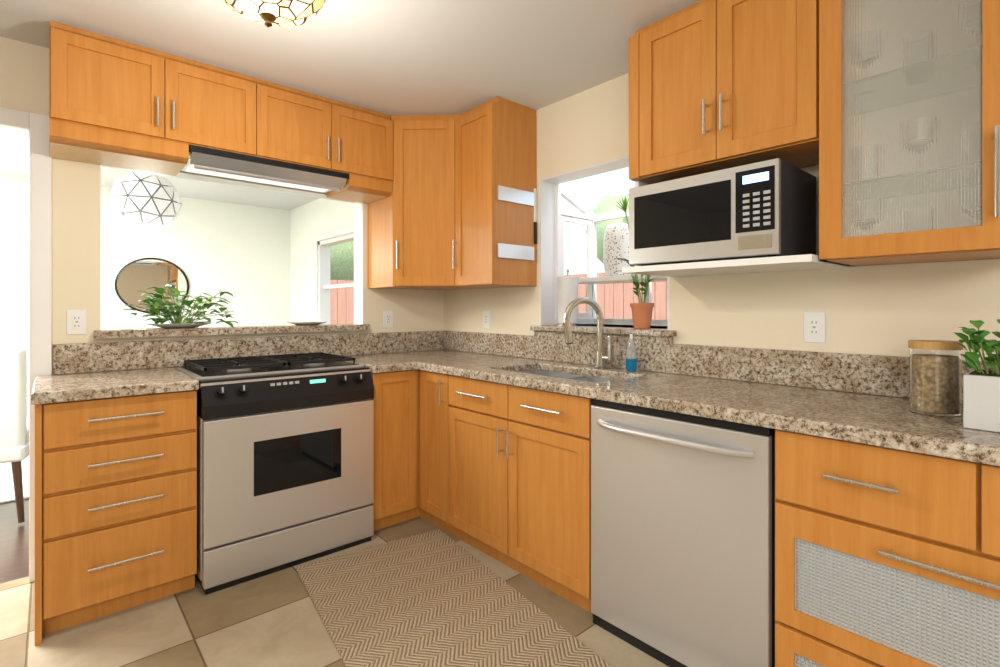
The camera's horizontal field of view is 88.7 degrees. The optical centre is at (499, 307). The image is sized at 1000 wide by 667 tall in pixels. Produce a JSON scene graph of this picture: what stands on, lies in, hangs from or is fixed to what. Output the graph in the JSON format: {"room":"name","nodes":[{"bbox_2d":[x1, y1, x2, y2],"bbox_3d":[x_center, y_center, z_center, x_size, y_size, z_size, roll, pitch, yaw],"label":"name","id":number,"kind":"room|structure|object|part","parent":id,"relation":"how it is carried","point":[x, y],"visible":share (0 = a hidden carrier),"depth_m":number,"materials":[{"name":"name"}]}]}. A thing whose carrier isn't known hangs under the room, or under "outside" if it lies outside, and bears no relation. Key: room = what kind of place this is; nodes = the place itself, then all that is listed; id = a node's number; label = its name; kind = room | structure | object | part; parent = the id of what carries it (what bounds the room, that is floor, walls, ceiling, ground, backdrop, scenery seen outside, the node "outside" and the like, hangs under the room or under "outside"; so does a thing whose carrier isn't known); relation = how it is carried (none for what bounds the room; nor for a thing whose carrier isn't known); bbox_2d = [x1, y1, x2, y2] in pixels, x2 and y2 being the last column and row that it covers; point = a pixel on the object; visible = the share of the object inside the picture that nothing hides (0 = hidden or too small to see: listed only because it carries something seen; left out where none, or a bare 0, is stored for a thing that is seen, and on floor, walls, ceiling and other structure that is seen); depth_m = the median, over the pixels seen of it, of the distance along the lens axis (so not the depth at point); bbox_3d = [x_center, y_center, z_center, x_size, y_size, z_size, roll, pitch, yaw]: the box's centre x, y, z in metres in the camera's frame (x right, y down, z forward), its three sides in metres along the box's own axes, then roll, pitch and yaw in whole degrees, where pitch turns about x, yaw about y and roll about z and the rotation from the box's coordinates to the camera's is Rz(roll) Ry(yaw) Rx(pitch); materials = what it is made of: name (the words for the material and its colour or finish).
{"room":"kitchen","nodes":[
{"label":"kitchen","id":0,"kind":"room"},
{"bbox_2d":[0,174,289,416],"bbox_3d":[-4.364,0.020,4.632,4.780,2.400,0.120,0,0,-41],"label":"wall","id":1,"kind":"structure","parent":0,"point":[240,253],"depth_m":5.49,"materials":[{"name":"white paint"}]},
{"bbox_2d":[114,258,188,312],"bbox_3d":[-3.559,-0.230,5.246,0.638,0.570,0.022,0,0,-41],"label":"round mirror","id":2,"kind":"object","parent":1,"relation":"attached to","point":[133,278],"visible":0.79,"depth_m":5.21,"materials":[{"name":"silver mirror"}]},
{"bbox_2d":[0,36,443,374],"bbox_3d":[-2.247,0.020,2.232,4.780,2.400,0.120,0,0,-41],"label":"wall","id":3,"kind":"structure","parent":0,"point":[24,76],"depth_m":2.40,"materials":[{"name":"beige paint"}]},
{"bbox_2d":[0,107,51,581],"bbox_3d":[-2.462,0.175,2.035,1.018,2.090,0.142,0,0,-41],"label":"door frame","id":4,"kind":"structure","parent":3,"relation":"attached to","point":[34,127],"depth_m":2.29,"materials":[{"name":"white"}]},
{"bbox_2d":[67,309,86,334],"bbox_3d":[-1.975,0.065,2.385,0.072,0.116,0.008,0,0,-41],"label":"electrical outlet","id":5,"kind":"object","parent":3,"relation":"attached to","point":[77,321],"visible":1,"depth_m":2.38,"materials":[{"name":"white plastic"}]},
{"bbox_2d":[49,21,270,163],"bbox_3d":[-1.620,-0.975,2.470,0.836,0.410,0.348,0,0,-41],"label":"upper cabinet","id":6,"kind":"object","parent":3,"relation":"attached to","point":[107,94],"depth_m":2.28,"materials":[{"name":"brown wood"}]},
{"bbox_2d":[181,145,348,192],"bbox_3d":[-1.268,-0.722,2.787,0.790,0.092,0.334,0,0,-41],"label":"range hood","id":7,"kind":"object","parent":6,"relation":"attached to","point":[220,163],"visible":0.83,"depth_m":2.68,"materials":[{"name":"silver metal"}]},
{"bbox_2d":[93,324,369,338],"bbox_3d":[-1.445,0.125,2.939,1.410,0.038,0.230,0,0,-41],"label":"ledge","id":8,"kind":"object","parent":3,"relation":"attached to","point":[145,332],"visible":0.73,"depth_m":2.75,"materials":[{"name":"stone"}]},
{"bbox_2d":[121,284,238,327],"bbox_3d":[-1.694,-0.007,2.741,0.561,0.243,0.333,0,0,-41],"label":"potted plant","id":9,"kind":"object","parent":8,"relation":"on","point":[178,308],"visible":1,"depth_m":2.67,"materials":[{"name":"green plant"}]},
{"bbox_2d":[287,321,325,324],"bbox_3d":[-1.196,0.095,3.171,0.236,0.022,0.236,0,0,-41],"label":"plate","id":10,"kind":"object","parent":8,"relation":"on","point":[307,322],"visible":1,"depth_m":3.10,"materials":[{"name":"white ceramic"}]},
{"bbox_2d":[100,165,362,329],"bbox_3d":[-1.446,-0.282,2.941,1.360,0.855,0.126,0,0,-41],"label":"trim","id":11,"kind":"structure","parent":3,"relation":"attached to","point":[358,263],"depth_m":3.29,"materials":[{"name":"white"}]},
{"bbox_2d":[51,332,442,375],"bbox_3d":[-1.229,0.234,3.034,2.146,0.138,0.019,0,0,-41],"label":"backsplash","id":12,"kind":"structure","parent":3,"relation":"attached to","point":[103,356],"depth_m":2.76,"materials":[{"name":"beige stone"}]},
{"bbox_2d":[271,83,390,191],"bbox_3d":[-1.070,-0.975,2.954,0.834,0.410,0.348,0,0,-41],"label":"upper cabinet","id":13,"kind":"object","parent":3,"relation":"attached to","point":[308,129],"depth_m":2.84,"materials":[{"name":"brown wood"}]},
{"bbox_2d":[383,310,392,327],"bbox_3d":[-0.757,0.075,3.459,0.072,0.116,0.008,0,0,-41],"label":"electrical outlet","id":14,"kind":"object","parent":3,"relation":"attached to","point":[387,319],"visible":1,"depth_m":3.46,"materials":[{"name":"white plastic"}]},
{"bbox_2d":[0,498,667,666],"bbox_3d":[-1.513,1.260,1.399,5.020,0.080,8.740,0,0,-41],"label":"floor","id":15,"kind":"structure","parent":0,"point":[274,619],"depth_m":1.96,"materials":[{"name":"tile"}]},
{"bbox_2d":[0,456,28,502],"bbox_3d":[-3.526,1.214,3.924,3.900,0.012,1.650,0,0,-41],"label":"dining rug","id":16,"kind":"object","parent":15,"relation":"on","point":[7,494],"depth_m":3.56,"materials":[{"name":"white fabric"}]},
{"bbox_2d":[0,347,28,522],"bbox_3d":[-3.012,0.714,2.961,0.510,0.989,0.515,0,0,-29],"label":"dining chair","id":17,"kind":"object","parent":16,"relation":"on","point":[14,434],"visible":0.75,"depth_m":2.85,"materials":[{"name":"white fabric"}]},
{"bbox_2d":[31,392,196,645],"bbox_3d":[-1.684,0.782,2.240,0.516,0.876,0.608,0,0,-41],"label":"base cabinet","id":18,"kind":"object","parent":15,"relation":"on","point":[116,480],"depth_m":1.99,"materials":[{"name":"brown wood"}]},
{"bbox_2d":[31,368,198,403],"bbox_3d":[-1.673,0.325,2.220,0.527,0.040,0.613,0,0,-41],"label":"countertop","id":19,"kind":"structure","parent":18,"relation":"on","point":[70,386],"depth_m":2.08,"materials":[{"name":"beige stone"}]},
{"bbox_2d":[175,352,373,594],"bbox_3d":[-1.169,0.745,2.660,0.793,0.950,0.656,0,0,-41],"label":"stove","id":20,"kind":"object","parent":15,"relation":"on","point":[285,461],"visible":0.98,"depth_m":2.38,"materials":[{"name":"silver metal"}]},
{"bbox_2d":[370,368,406,530],"bbox_3d":[-0.775,0.782,3.041,0.281,0.876,0.608,0,0,-41],"label":"base cabinet","id":21,"kind":"object","parent":15,"relation":"on","point":[390,394],"depth_m":2.80,"materials":[{"name":"brown wood"}]},
{"bbox_2d":[407,380,454,535],"bbox_3d":[-0.153,0.782,2.965,0.664,0.876,0.369,0,0,-41],"label":"base cabinet","id":22,"kind":"object","parent":15,"relation":"on","point":[430,409],"depth_m":2.82,"materials":[{"name":"brown wood"}]},
{"bbox_2d":[296,529,611,666],"bbox_3d":[-0.147,1.215,1.842,0.750,0.012,1.853,0,0,-33],"label":"jute runner rug","id":23,"kind":"object","parent":15,"relation":"on","point":[437,598],"visible":1,"depth_m":2.02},
{"bbox_2d":[455,368,614,613],"bbox_3d":[0.244,0.782,2.560,0.604,0.876,1.000,0,0,-41],"label":"base cabinet","id":24,"kind":"object","parent":15,"relation":"on","point":[523,472],"depth_m":2.26,"materials":[{"name":"brown wood"}]},
{"bbox_2d":[591,398,774,666],"bbox_3d":[0.764,0.783,1.907,0.638,0.873,0.652,0,0,-41],"label":"dishwasher","id":25,"kind":"object","parent":15,"relation":"on","point":[682,540],"visible":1,"depth_m":1.68,"materials":[{"name":"silver metal"}]},
{"bbox_2d":[775,456,999,666],"bbox_3d":[1.410,0.782,1.237,0.604,0.876,1.191,0,0,-41],"label":"base cabinet","id":26,"kind":"object","parent":15,"relation":"on","point":[871,571],"depth_m":1.29,"materials":[{"name":"brown wood"}]},
{"bbox_2d":[347,348,999,499],"bbox_3d":[0.480,0.339,2.061,0.870,0.070,3.698,0,0,-41],"label":"countertop","id":27,"kind":"structure","parent":26,"relation":"on","point":[873,435],"depth_m":1.61,"materials":[{"name":"beige stone"}]},
{"bbox_2d":[559,297,614,367],"bbox_3d":[0.438,0.124,2.527,0.237,0.359,0.147,0,0,-41],"label":"faucet","id":28,"kind":"object","parent":27,"relation":"on","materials":[{"name":"silver metal"}]},
{"bbox_2d":[626,334,636,370],"bbox_3d":[0.633,0.214,2.465,0.052,0.178,0.052,0,0,-41],"label":"soap bottle","id":29,"kind":"object","parent":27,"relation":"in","point":[631,360],"visible":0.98,"depth_m":2.45,"materials":[{"name":"blue plastic"}]},
{"bbox_2d":[908,340,962,415],"bbox_3d":[1.264,0.200,1.485,0.122,0.207,0.122,0,0,-41],"label":"jar","id":30,"kind":"object","parent":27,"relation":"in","point":[935,377],"visible":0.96,"depth_m":1.44,"materials":[{"name":"clear glass"}]},
{"bbox_2d":[953,319,999,432],"bbox_3d":[1.274,0.166,1.290,0.244,0.274,0.206,0,0,-41],"label":"pot","id":31,"kind":"object","parent":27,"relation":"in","point":[981,399],"visible":1,"depth_m":1.28,"materials":[{"name":"grey ceramic"}]},
{"bbox_2d":[0,0,700,209],"bbox_3d":[-1.513,-1.210,1.399,5.020,0.060,8.740,0,0,-41],"label":"ceiling","id":32,"kind":"structure","parent":0,"point":[412,57],"depth_m":2.30,"materials":[{"name":"white paint"}]},
{"bbox_2d":[110,172,181,232],"bbox_3d":[-2.701,-0.879,3.911,0.446,0.600,0.462,0,0,-41],"label":"pendant light","id":33,"kind":"object","parent":32,"relation":"hanging from","point":[149,202],"visible":0.94,"depth_m":3.78,"materials":[{"name":"white glass"}]},
{"bbox_2d":[223,0,325,27],"bbox_3d":[-0.790,-1.068,1.743,0.390,0.224,0.390,0,0,-41],"label":"ceiling light","id":34,"kind":"object","parent":32,"relation":"attached to","point":[281,13],"visible":1,"depth_m":1.74,"materials":[{"name":"gold metal"}]},
{"bbox_2d":[290,73,999,404],"bbox_3d":[0.285,0.020,3.064,0.120,2.400,8.620,0,0,-41],"label":"wall","id":35,"kind":"structure","parent":0,"point":[889,310],"depth_m":2.14,"materials":[{"name":"beige paint"}]},
{"bbox_2d":[314,225,353,323],"bbox_3d":[-1.542,-0.225,5.106,0.160,1.130,1.360,0,0,-41],"label":"dining window","id":36,"kind":"structure","parent":35,"relation":"in","point":[322,285],"depth_m":5.52,"materials":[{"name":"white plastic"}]},
{"bbox_2d":[363,114,484,289],"bbox_3d":[-0.424,-0.655,3.311,0.613,1.049,0.668,0,0,-41],"label":"upper cabinet","id":37,"kind":"object","parent":35,"relation":"attached to","point":[411,219],"depth_m":3.09,"materials":[{"name":"brown wood"}]},
{"bbox_2d":[483,311,489,327],"bbox_3d":[-0.091,0.075,3.393,0.008,0.116,0.072,0,0,-41],"label":"outlet","id":38,"kind":"object","parent":35,"relation":"attached to","point":[486,319],"visible":1,"depth_m":3.38,"materials":[{"name":"white plastic"}]},
{"bbox_2d":[455,96,536,287],"bbox_3d":[-0.059,-0.655,3.065,0.390,1.049,0.397,0,0,-41],"label":"upper cabinet","id":39,"kind":"object","parent":35,"relation":"attached to","point":[496,139],"depth_m":2.93,"materials":[{"name":"brown wood"}]},
{"bbox_2d":[539,156,669,329],"bbox_3d":[0.702,-0.316,2.879,0.499,0.898,0.850,0,0,-41],"label":"garden window","id":40,"kind":"structure","parent":35,"relation":"in","point":[553,216],"depth_m":3.08,"materials":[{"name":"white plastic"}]},
{"bbox_2d":[530,324,676,335],"bbox_3d":[0.670,0.117,2.847,0.510,0.026,0.915,0,0,-41],"label":"window sill","id":41,"kind":"structure","parent":40,"relation":"attached to","point":[652,331],"depth_m":2.59,"materials":[{"name":"beige stone"}]},
{"bbox_2d":[555,269,580,325],"bbox_3d":[0.397,-0.062,2.983,0.150,0.331,0.150,0,0,-41],"label":"paper towel","id":42,"kind":"object","parent":41,"relation":"on","point":[567,289],"visible":0.83,"depth_m":2.93,"materials":[{"name":"white paper"}]},
{"bbox_2d":[610,195,657,328],"bbox_3d":[0.682,-0.241,2.587,0.217,0.688,0.268,0,0,-41],"label":"plant pot","id":43,"kind":"object","parent":41,"relation":"on","point":[642,314],"visible":0.9,"depth_m":2.57,"materials":[{"name":"brown ceramic"}]},
{"bbox_2d":[603,223,630,275],"bbox_3d":[0.686,-0.333,2.957,0.172,0.305,0.172,0,0,-41],"label":"vase","id":44,"kind":"object","parent":40,"relation":"on","point":[616,241],"visible":0.71,"depth_m":2.89,"materials":[{"name":"ceramic"}]},
{"bbox_2d":[629,0,790,186],"bbox_3d":[0.904,-0.860,2.004,0.348,0.640,0.705,0,0,-41],"label":"upper cabinet","id":45,"kind":"object","parent":35,"relation":"attached to","point":[710,80],"depth_m":1.89,"materials":[{"name":"brown wood"}]},
{"bbox_2d":[443,332,995,403],"bbox_3d":[0.814,0.234,2.356,0.019,0.138,3.699,0,0,-41],"label":"backsplash","id":46,"kind":"structure","parent":35,"relation":"attached to","point":[844,372],"depth_m":2.13,"materials":[{"name":"beige stone"}]},
{"bbox_2d":[804,312,824,342],"bbox_3d":[1.192,0.073,1.937,0.008,0.116,0.072,0,0,-41],"label":"outlet","id":47,"kind":"object","parent":35,"relation":"attached to","point":[814,327],"visible":1,"depth_m":1.93,"materials":[{"name":"white plastic"}]},
{"bbox_2d":[791,0,999,269],"bbox_3d":[1.267,-0.665,1.594,0.348,1.029,0.506,0,0,-41],"label":"upper cabinet","id":48,"kind":"object","parent":35,"relation":"attached to","point":[883,116],"depth_m":1.48,"materials":[{"name":"brown wood"}]},
{"bbox_2d":[621,181,849,276],"bbox_3d":[0.887,-0.343,1.990,0.393,0.395,0.707,0,0,-41],"label":"shelf","id":49,"kind":"object","parent":48,"relation":"attached to","point":[806,261],"depth_m":1.83,"materials":[{"name":"white"}]},
{"bbox_3d":[1.273,-0.645,1.558,0.386,0.990,0.444,0,0,-41],"label":"wall mount cabinet glass","id":50,"kind":"part","parent":48,"relation":"part of","materials":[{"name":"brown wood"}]},
{"bbox_2d":[629,158,815,265],"bbox_3d":[0.861,-0.332,2.019,0.368,0.325,0.581,0,0,-41],"label":"microwave","id":51,"kind":"object","parent":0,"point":[766,208],"visible":0.94,"depth_m":1.84,"materials":[{"name":"grey metal"}]},
{"label":"outside","id":52,"kind":"structure","parent":0,"visible":0},
{"bbox_3d":[4.129,1.545,7.640,11.700,0.050,18.000,0,0,-41],"label":"ground","id":53,"kind":"structure","parent":52,"visible":0},
{"bbox_2d":[330,241,353,280],"bbox_3d":[-4.019,-0.521,11.792,2.852,4.082,2.796,0,0,-41],"label":"tree","id":54,"kind":"object","parent":53,"relation":"on","point":[343,257],"depth_m":10.85,"materials":[{"name":"green plant"}]},
{"bbox_2d":[330,272,667,323],"bbox_3d":[1.807,0.495,4.513,3.880,2.050,14.380,0,0,-41],"label":"fence","id":55,"kind":"object","parent":53,"relation":"on","point":[615,294],"depth_m":7.56,"materials":[{"name":"wood"}]},
{"bbox_2d":[586,187,634,265],"bbox_3d":[3.034,-0.634,9.798,2.475,4.308,2.421,0,0,-41],"label":"tree","id":56,"kind":"object","parent":53,"relation":"on","point":[603,207],"depth_m":9.42,"materials":[{"name":"green plant"}]}
]}

